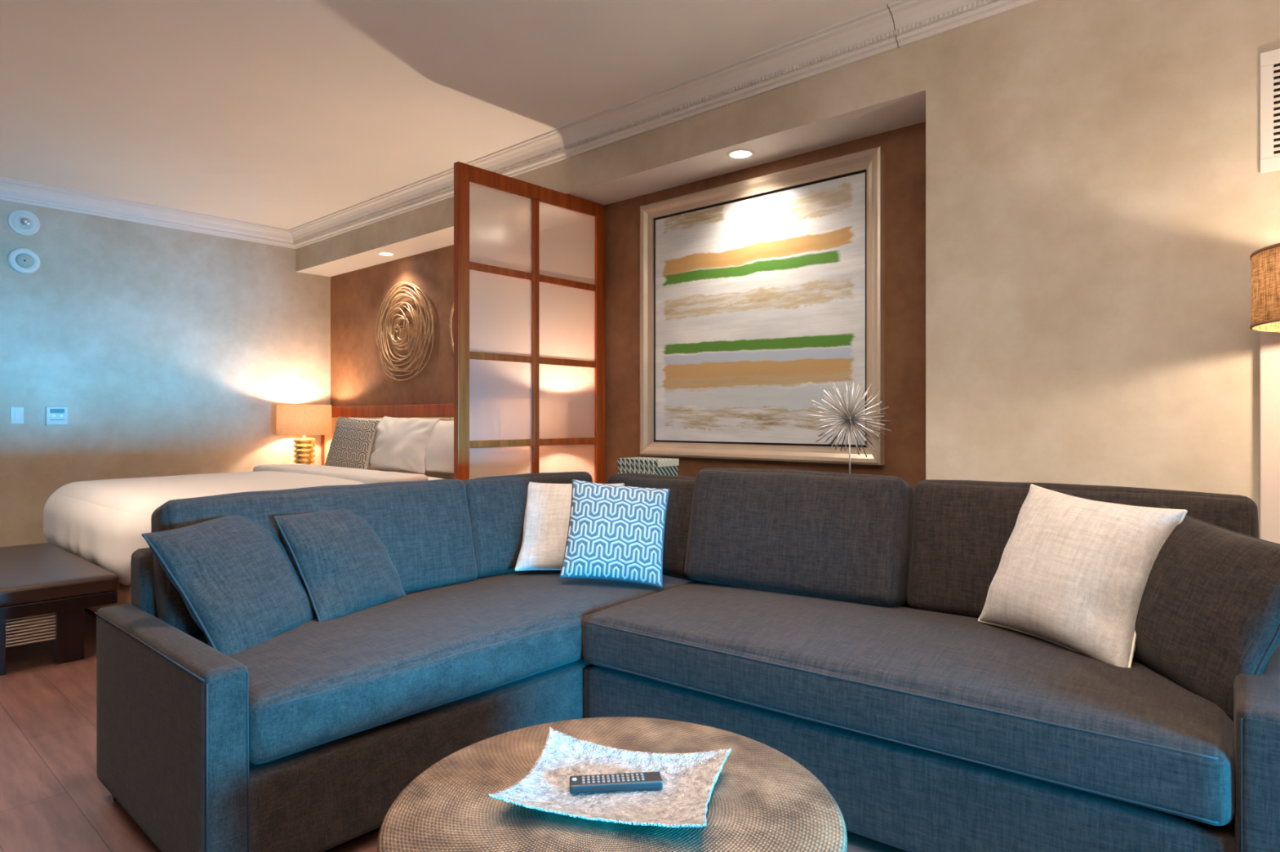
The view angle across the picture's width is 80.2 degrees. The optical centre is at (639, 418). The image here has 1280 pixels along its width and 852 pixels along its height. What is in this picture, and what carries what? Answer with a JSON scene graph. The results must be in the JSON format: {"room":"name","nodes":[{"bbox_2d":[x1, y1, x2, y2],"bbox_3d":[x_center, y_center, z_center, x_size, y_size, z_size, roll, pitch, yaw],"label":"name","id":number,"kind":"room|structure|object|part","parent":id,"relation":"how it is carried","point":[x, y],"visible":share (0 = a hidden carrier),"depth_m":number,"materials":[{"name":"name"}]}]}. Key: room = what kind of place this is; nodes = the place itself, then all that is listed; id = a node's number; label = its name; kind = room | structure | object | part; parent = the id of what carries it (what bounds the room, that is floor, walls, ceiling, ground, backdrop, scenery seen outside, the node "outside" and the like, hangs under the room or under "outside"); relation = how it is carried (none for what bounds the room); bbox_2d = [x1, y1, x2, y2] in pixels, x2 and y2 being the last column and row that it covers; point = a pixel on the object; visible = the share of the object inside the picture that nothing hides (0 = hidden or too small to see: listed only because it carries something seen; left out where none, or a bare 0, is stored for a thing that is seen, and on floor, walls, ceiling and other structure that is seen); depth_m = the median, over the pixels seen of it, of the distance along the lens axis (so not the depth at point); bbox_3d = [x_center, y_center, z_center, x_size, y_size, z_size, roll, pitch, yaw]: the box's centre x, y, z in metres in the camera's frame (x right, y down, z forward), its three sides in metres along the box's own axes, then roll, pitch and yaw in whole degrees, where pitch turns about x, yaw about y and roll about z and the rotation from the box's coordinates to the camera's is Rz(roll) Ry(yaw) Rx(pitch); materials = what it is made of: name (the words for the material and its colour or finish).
{"room":"hotel room","nodes":[
{"label":"hotel room","id":0,"kind":"room"},
{"bbox_2d":[0,200,330,546],"bbox_3d":[-5.105,-0.272,5.169,0.100,2.944,6.340,0,0,42],"label":"wall","id":1,"kind":"structure","parent":0,"point":[167,351],"depth_m":6.24,"materials":[{"name":"beige paint"}]},
{"bbox_2d":[10,407,23,423],"bbox_3d":[-4.618,-0.025,5.633,0.011,0.124,0.076,0,0,42],"label":"light switch","id":2,"kind":"object","parent":1,"relation":"attached to","point":[16,413],"visible":1,"depth_m":5.63,"materials":[{"name":"white plastic"}]},
{"bbox_2d":[7,248,39,274],"bbox_3d":[-4.585,-1.178,5.657,0.030,0.190,0.190,0,0,42],"label":"disc","id":3,"kind":"object","parent":1,"relation":"attached to","point":[22,260],"visible":1,"depth_m":5.65,"materials":[{"name":"white plastic"}]},
{"bbox_2d":[15,253,33,267],"bbox_3d":[-4.579,-1.178,5.652,0.008,0.106,0.106,0,0,42],"label":"grille","id":4,"kind":"object","parent":3,"relation":"attached to","point":[22,260],"depth_m":5.65,"materials":[{"name":"white plastic"}]},
{"bbox_2d":[7,209,39,235],"bbox_3d":[-4.570,-1.464,5.644,0.068,0.190,0.190,0,0,42],"label":"sprinkler","id":5,"kind":"object","parent":1,"relation":"attached to","point":[23,222],"visible":1,"depth_m":5.65,"materials":[{"name":"white plastic"}]},
{"bbox_2d":[45,406,67,425],"bbox_3d":[-4.455,-0.022,5.802,0.031,0.140,0.136,0,0,42],"label":"thermostat","id":6,"kind":"object","parent":1,"relation":"attached to","point":[54,415],"visible":1,"depth_m":5.79,"materials":[{"name":"white plastic"}]},
{"bbox_2d":[0,177,294,248],"bbox_3d":[-5.136,-1.675,4.969,0.120,0.138,5.800,0,0,42],"label":"trim","id":7,"kind":"structure","parent":1,"relation":"attached to","point":[11,190],"depth_m":6.16,"materials":[{"name":"paint"}]},
{"bbox_2d":[0,0,898,230],"bbox_3d":[-1.630,-1.794,2.079,9.400,0.100,6.340,0,0,42],"label":"ceiling","id":8,"kind":"structure","parent":0,"point":[285,114],"depth_m":3.91,"materials":[{"name":"paint"}]},
{"bbox_2d":[0,608,908,851],"bbox_3d":[-1.630,1.250,2.079,9.400,0.100,6.340,0,0,42],"label":"floor","id":9,"kind":"structure","parent":0,"point":[53,798],"depth_m":2.63,"materials":[{"name":"brown wood"}]},
{"bbox_2d":[0,542,119,675],"bbox_3d":[-3.423,0.993,4.209,1.550,0.414,0.540,0,0,42],"label":"bench","id":10,"kind":"object","parent":9,"relation":"on","point":[37,580],"visible":1,"depth_m":3.76,"materials":[{"name":"brown wood"}]},
{"bbox_3d":[-3.028,1.072,3.563,0.070,0.256,0.070,0,0,42],"label":"leg","id":11,"kind":"part","parent":10,"relation":"part of","materials":[{"name":"brown wood"}]},
{"bbox_3d":[-2.942,1.014,3.663,0.015,0.131,0.205,0,0,42],"label":"slatted panel","id":12,"kind":"part","parent":10,"relation":"part of","materials":[{"name":"brown wood"}]},
{"bbox_3d":[-3.423,0.913,4.209,1.530,0.063,0.520,0,0,42],"label":"frame","id":13,"kind":"part","parent":10,"relation":"part of","materials":[{"name":"brown wood"}]},
{"bbox_2d":[0,542,119,607],"bbox_3d":[-3.423,0.834,4.209,1.550,0.097,0.540,0,0,42],"label":"seat cushion","id":14,"kind":"object","parent":10,"relation":"on","point":[44,574],"depth_m":3.84,"materials":[{"name":"brown leather"}]},
{"bbox_3d":[-2.838,1.072,3.776,0.070,0.256,0.110,0,0,42],"label":"leg","id":15,"kind":"part","parent":10,"relation":"part of","materials":[{"name":"brown wood"}]},
{"bbox_2d":[43,404,453,613],"bbox_3d":[-2.630,0.531,5.477,3.170,1.298,2.387,0,0,42],"label":"bed","id":16,"kind":"object","parent":9,"relation":"on","point":[101,522],"visible":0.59,"depth_m":4.79,"materials":[{"name":"white fabric"}]},
{"bbox_2d":[43,471,443,585],"bbox_3d":[-2.693,0.678,5.435,2.026,0.538,2.240,0,0,42],"label":"duvet","id":17,"kind":"object","parent":16,"relation":"on","point":[101,522],"depth_m":4.65,"materials":[{"name":"white fabric"}]},
{"bbox_3d":[-3.039,0.583,7.372,0.040,1.195,0.098,0,0,42],"label":"headboard","id":18,"kind":"part","parent":16,"relation":"part of","materials":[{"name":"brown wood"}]},
{"bbox_2d":[324,416,382,469],"bbox_3d":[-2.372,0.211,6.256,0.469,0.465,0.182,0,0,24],"label":"accent pillow","id":19,"kind":"object","parent":16,"relation":"on","point":[353,441],"visible":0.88,"depth_m":6.20,"materials":[{"name":"fabric"}]},
{"bbox_3d":[-2.633,0.418,7.013,1.039,0.863,0.080,0,0,42],"label":"headboard panel","id":20,"kind":"part","parent":16,"relation":"part of","materials":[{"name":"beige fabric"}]},
{"bbox_3d":[-1.865,-0.067,6.338,3.170,0.103,0.083,0,0,42],"label":"headboard rail","id":21,"kind":"part","parent":16,"relation":"part of","materials":[{"name":"brown wood"}]},
{"bbox_2d":[370,416,439,474],"bbox_3d":[-1.869,0.198,6.023,0.699,0.440,0.264,0,0,41],"label":"bed pillow","id":22,"kind":"object","parent":16,"relation":"on","point":[401,444],"visible":0.94,"depth_m":5.91,"materials":[{"name":"white fabric"}]},
{"bbox_3d":[-1.854,0.418,6.319,1.039,0.863,0.080,0,0,42],"label":"headboard panel","id":23,"kind":"part","parent":16,"relation":"part of","materials":[{"name":"beige fabric"}]},
{"bbox_2d":[424,420,453,473],"bbox_3d":[-1.419,0.209,5.718,0.660,0.403,0.218,0,0,42],"label":"bed pillow","id":24,"kind":"object","parent":16,"relation":"on","point":[439,450],"visible":0.34,"depth_m":5.68,"materials":[{"name":"white fabric"}]},
{"bbox_3d":[-1.074,0.418,5.626,1.039,0.863,0.080,0,0,42],"label":"headboard panel","id":25,"kind":"part","parent":16,"relation":"part of","materials":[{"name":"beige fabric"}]},
{"bbox_2d":[453,161,604,484],"bbox_3d":[-0.619,-0.094,4.528,0.042,2.588,1.132,0,0,42],"label":"divider","id":26,"kind":"object","parent":9,"relation":"on","point":[529,259],"visible":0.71,"depth_m":4.45,"materials":[{"name":"brown wood"}]},
{"bbox_3d":[-0.793,0.385,4.332,0.004,0.458,0.466,0,0,42],"label":"pane","id":27,"kind":"part","parent":26,"relation":"part of","materials":[{"name":"white glass"}]},
{"bbox_3d":[-0.793,-0.104,4.332,0.004,0.457,0.466,0,0,42],"label":"pane","id":28,"kind":"part","parent":26,"relation":"part of","materials":[{"name":"white glass"}]},
{"bbox_3d":[-0.793,-0.595,4.332,0.004,0.460,0.466,0,0,42],"label":"pane","id":29,"kind":"part","parent":26,"relation":"part of","materials":[{"name":"white glass"}]},
{"bbox_3d":[-0.793,-1.082,4.332,0.004,0.450,0.466,0,0,42],"label":"pane","id":30,"kind":"part","parent":26,"relation":"part of","materials":[{"name":"white glass"}]},
{"bbox_3d":[-0.619,-1.345,4.528,0.042,0.085,0.982,0,0,42],"label":"rail","id":31,"kind":"part","parent":26,"relation":"part of","materials":[{"name":"brown wood"}]},
{"bbox_3d":[-0.452,0.385,4.716,0.004,0.458,0.488,0,0,42],"label":"pane","id":32,"kind":"part","parent":26,"relation":"part of","materials":[{"name":"white glass"}]},
{"bbox_3d":[-0.452,-0.104,4.716,0.004,0.457,0.488,0,0,42],"label":"pane","id":33,"kind":"part","parent":26,"relation":"part of","materials":[{"name":"white glass"}]},
{"bbox_3d":[-0.452,-0.595,4.716,0.004,0.460,0.488,0,0,42],"label":"pane","id":34,"kind":"part","parent":26,"relation":"part of","materials":[{"name":"white glass"}]},
{"bbox_3d":[-0.452,-1.082,4.716,0.004,0.450,0.488,0,0,42],"label":"pane","id":35,"kind":"part","parent":26,"relation":"part of","materials":[{"name":"white glass"}]},
{"bbox_2d":[377,716,847,851],"bbox_3d":[-0.053,1.000,1.581,0.934,0.401,0.934,0,0,42],"label":"coffee table","id":36,"kind":"object","parent":9,"relation":"on","point":[762,799],"visible":0.7,"depth_m":1.56,"materials":[{"name":"brown metal"}]},
{"bbox_2d":[487,727,731,827],"bbox_3d":[-0.048,0.769,1.616,0.440,0.050,0.336,0,0,15],"label":"decorative plate","id":37,"kind":"object","parent":36,"relation":"on","point":[689,780],"visible":0.85,"depth_m":1.62,"materials":[{"name":"ceramic"}]},
{"bbox_2d":[569,771,662,793],"bbox_3d":[-0.052,0.774,1.620,0.196,0.019,0.048,0,0,-6],"label":"remote control","id":38,"kind":"object","parent":37,"relation":"on","point":[638,780],"visible":1,"depth_m":1.60,"materials":[{"name":"black plastic"}]},
{"bbox_2d":[94,468,1279,851],"bbox_3d":[0.113,0.701,2.335,2.894,0.998,2.328,0,0,42],"label":"sectional sofa","id":39,"kind":"object","parent":9,"relation":"on","point":[827,621],"visible":0.79,"depth_m":2.21,"materials":[{"name":"grey fabric"}]},
{"bbox_3d":[-0.930,0.662,3.227,0.140,0.475,2.094,0,0,42],"label":"frame","id":40,"kind":"part","parent":39,"relation":"part of","materials":[{"name":"grey fabric"}]},
{"bbox_3d":[-1.347,0.875,2.143,0.960,0.551,0.100,0,0,42],"label":"arm","id":41,"kind":"part","parent":39,"relation":"part of","materials":[{"name":"grey fabric"}]},
{"bbox_2d":[142,515,317,655],"bbox_3d":[-1.264,0.516,2.416,0.305,0.428,0.478,0,0,9],"label":"throw pillow","id":42,"kind":"object","parent":39,"relation":"on","point":[240,585],"visible":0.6,"depth_m":2.31,"materials":[{"name":"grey fabric"}]},
{"bbox_2d":[151,479,477,638],"bbox_3d":[-1.134,0.483,2.828,0.227,0.471,1.169,-18,-12,40],"label":"cushion","id":43,"kind":"object","parent":39,"relation":"on","point":[428,530],"depth_m":2.90,"materials":[{"name":"grey fabric"}]},
{"bbox_2d":[273,508,406,622],"bbox_3d":[-1.058,0.505,2.721,0.234,0.392,0.443,0,0,24],"label":"throw pillow","id":44,"kind":"object","parent":39,"relation":"on","point":[344,567],"visible":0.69,"depth_m":2.63,"materials":[{"name":"grey fabric"}]},
{"bbox_2d":[195,570,696,764],"bbox_3d":[-0.587,0.763,2.851,0.797,0.206,1.983,0,0,42],"label":"seat cushion","id":45,"kind":"object","parent":39,"relation":"on","point":[442,645],"depth_m":2.34,"materials":[{"name":"grey fabric"}]},
{"bbox_2d":[462,471,592,578],"bbox_3d":[-0.511,0.484,3.529,0.766,0.461,0.229,0,-14,-44],"label":"cushion","id":46,"kind":"object","parent":39,"relation":"on","point":[495,507],"depth_m":3.30,"materials":[{"name":"grey fabric"}]},
{"bbox_2d":[515,481,624,571],"bbox_3d":[-0.303,0.470,3.343,0.452,0.368,0.245,0,0,4],"label":"throw pillow","id":47,"kind":"object","parent":39,"relation":"on","point":[548,507],"visible":0.61,"depth_m":3.30,"materials":[{"name":"white fabric"}]},
{"bbox_2d":[559,479,669,587],"bbox_3d":[-0.098,0.466,3.124,0.448,0.420,0.220,0,0,0],"label":"throw pillow","id":48,"kind":"object","parent":39,"relation":"on","point":[615,532],"visible":1,"depth_m":3.06,"materials":[{"name":"blue fabric"}]},
{"bbox_2d":[607,473,695,579],"bbox_3d":[0.075,0.484,3.484,0.590,0.458,0.231,0,-12,40],"label":"cushion","id":49,"kind":"object","parent":39,"relation":"on","point":[682,489],"depth_m":3.30,"materials":[{"name":"grey fabric"}]},
{"bbox_2d":[684,468,913,607],"bbox_3d":[0.606,0.455,3.019,0.908,0.502,0.238,0,-14,36],"label":"cushion","id":50,"kind":"object","parent":39,"relation":"on","point":[835,538],"depth_m":2.88,"materials":[{"name":"grey fabric"}]},
{"bbox_3d":[0.754,0.650,3.102,2.840,0.500,0.140,0,0,37],"label":"frame","id":51,"kind":"part","parent":39,"relation":"part of","materials":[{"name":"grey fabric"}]},
{"bbox_2d":[582,581,1235,826],"bbox_3d":[0.754,0.760,2.452,1.845,0.214,0.834,0,0,37],"label":"seat cushion","id":52,"kind":"object","parent":39,"relation":"on","point":[930,678],"depth_m":2.07,"materials":[{"name":"grey fabric"}]},
{"bbox_2d":[977,484,1187,667],"bbox_3d":[1.308,0.457,2.288,0.299,0.479,0.492,0,0,-19],"label":"throw pillow","id":53,"kind":"object","parent":39,"relation":"on","point":[1073,572],"visible":0.84,"depth_m":2.18,"materials":[{"name":"white fabric"}]},
{"bbox_2d":[906,480,1259,617],"bbox_3d":[1.406,0.463,2.513,1.007,0.499,0.222,0,-10,38],"label":"cushion","id":54,"kind":"object","parent":39,"relation":"on","point":[959,531],"depth_m":2.60,"materials":[{"name":"grey fabric"}]},
{"bbox_2d":[1133,505,1279,722],"bbox_3d":[1.466,0.488,2.002,0.225,0.472,0.529,0,0,-4],"label":"throw pillow","id":55,"kind":"object","parent":39,"relation":"on","point":[1208,615],"visible":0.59,"depth_m":1.89,"materials":[{"name":"grey fabric"}]},
{"bbox_3d":[1.579,0.875,1.934,0.110,0.551,0.970,0,0,37],"label":"arm","id":56,"kind":"part","parent":39,"relation":"part of","materials":[{"name":"grey fabric"}]},
{"bbox_2d":[1249,242,1279,332],"bbox_3d":[1.981,0.364,2.039,0.535,1.672,0.535,0,0,42],"label":"floor lamp","id":57,"kind":"object","parent":9,"relation":"on","point":[1265,261],"visible":1,"depth_m":2.10,"materials":[{"name":"brown fabric"}]},
{"bbox_3d":[0.536,0.815,3.966,1.930,0.770,0.400,0,0,42],"label":"console table","id":58,"kind":"object","parent":9,"relation":"on","visible":0},
{"bbox_2d":[617,457,679,475],"bbox_3d":[0.044,0.328,4.323,0.306,0.205,0.186,0,0,42],"label":"decorative box","id":59,"kind":"object","parent":58,"relation":"on","point":[647,465],"visible":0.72,"depth_m":4.25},
{"bbox_3d":[0.044,0.245,4.323,0.306,0.040,0.186,0,0,42],"label":"lid","id":60,"kind":"part","parent":59,"relation":"part of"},
{"bbox_2d":[807,382,891,473],"bbox_3d":[0.950,0.129,3.437,0.361,0.602,0.352,0,0,42],"label":"starburst sculpture","id":61,"kind":"object","parent":58,"relation":"on","point":[851,419],"visible":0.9,"depth_m":3.42,"materials":[{"name":"silver metal"}]},
{"bbox_3d":[0.950,0.210,3.438,0.008,0.420,0.008,0,0,42],"label":"stem","id":62,"kind":"part","parent":61,"relation":"part of","materials":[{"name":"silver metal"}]},
{"bbox_3d":[-3.074,0.885,6.963,0.520,0.630,0.480,0,0,42],"label":"nightstand","id":63,"kind":"object","parent":9,"relation":"on","visible":0},
{"bbox_2d":[275,404,331,465],"bbox_3d":[-3.074,0.221,6.956,0.464,0.698,0.464,0,0,42],"label":"table lamp","id":64,"kind":"object","parent":63,"relation":"on","point":[291,420],"visible":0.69,"depth_m":6.79,"materials":[{"name":"fabric"}]},
{"bbox_3d":[-3.074,0.009,6.956,0.464,0.273,0.464,0,0,42],"label":"lamp shade","id":65,"kind":"part","parent":64,"relation":"part of","materials":[{"name":"beige fabric"}]},
{"bbox_2d":[295,0,1279,533],"bbox_3d":[0.330,-0.272,4.283,9.200,2.944,0.440,0,0,42],"label":"wall","id":66,"kind":"structure","parent":0,"point":[1099,202],"depth_m":2.85,"materials":[{"name":"beige paint"}]},
{"bbox_2d":[377,252,395,256],"bbox_3d":[-2.138,-1.388,6.398,0.150,0.004,0.150,0,0,42],"label":"recessed light","id":67,"kind":"object","parent":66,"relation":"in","point":[384,254],"visible":1,"depth_m":6.40,"materials":[{"name":"white paint"}]},
{"bbox_2d":[330,121,925,490],"bbox_3d":[-0.764,-0.272,5.484,5.970,2.944,0.100,0,0,42],"label":"wall niche","id":68,"kind":"object","parent":66,"relation":"in","point":[358,377],"visible":0.07,"depth_m":4.80,"materials":[{"name":"brown paint"}]},
{"bbox_2d":[375,281,433,381],"bbox_3d":[-2.039,-0.752,6.492,0.890,0.851,0.087,0,0,42],"label":"wall sculpture","id":69,"kind":"object","parent":68,"relation":"attached to","point":[380,331],"visible":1,"depth_m":6.45,"materials":[{"name":"gold metal"}]},
{"bbox_2d":[449,302,453,352],"bbox_3d":[-1.203,-0.758,5.747,0.872,0.870,0.089,0,0,42],"label":"wall sculpture","id":70,"kind":"object","parent":68,"relation":"attached to","point":[452,308],"visible":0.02,"depth_m":6.02,"materials":[{"name":"gold metal"}]},
{"bbox_2d":[640,146,884,465],"bbox_3d":[0.591,-0.542,4.175,1.545,1.530,0.056,0,0,42],"label":"framed painting","id":71,"kind":"object","parent":68,"relation":"attached to","point":[759,295],"visible":0.98,"depth_m":4.11,"materials":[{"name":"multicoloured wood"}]},
{"bbox_2d":[288,0,1040,248],"bbox_3d":[0.144,-1.675,4.074,9.200,0.138,0.120,0,0,42],"label":"trim","id":72,"kind":"structure","parent":66,"relation":"attached to","point":[871,33],"depth_m":3.89,"materials":[{"name":"paint"}]},
{"bbox_2d":[726,149,755,159],"bbox_3d":[0.528,-1.388,3.987,0.150,0.004,0.150,0,0,42],"label":"recessed light","id":73,"kind":"object","parent":66,"relation":"in","point":[738,154],"visible":1,"depth_m":3.98,"materials":[{"name":"white paint"}]},
{"bbox_2d":[887,4,899,48],"bbox_3d":[1.081,-1.674,3.239,0.004,0.140,0.122,0,0,42],"label":"joint","id":74,"kind":"object","parent":66,"relation":"attached to","point":[887,4],"depth_m":3.24,"materials":[{"name":"beige paint"}]},
{"bbox_2d":[1259,331,1279,543],"bbox_3d":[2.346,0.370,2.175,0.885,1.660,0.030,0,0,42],"label":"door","id":75,"kind":"structure","parent":66,"relation":"in","point":[1269,342],"depth_m":2.44,"materials":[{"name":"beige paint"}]},
{"bbox_2d":[1259,48,1279,173],"bbox_3d":[2.253,-0.995,2.270,0.620,0.390,0.012,0,0,42],"label":"air vent","id":76,"kind":"object","parent":66,"relation":"in","point":[1269,61],"visible":1,"depth_m":2.46,"materials":[{"name":"white metal"}]}
]}

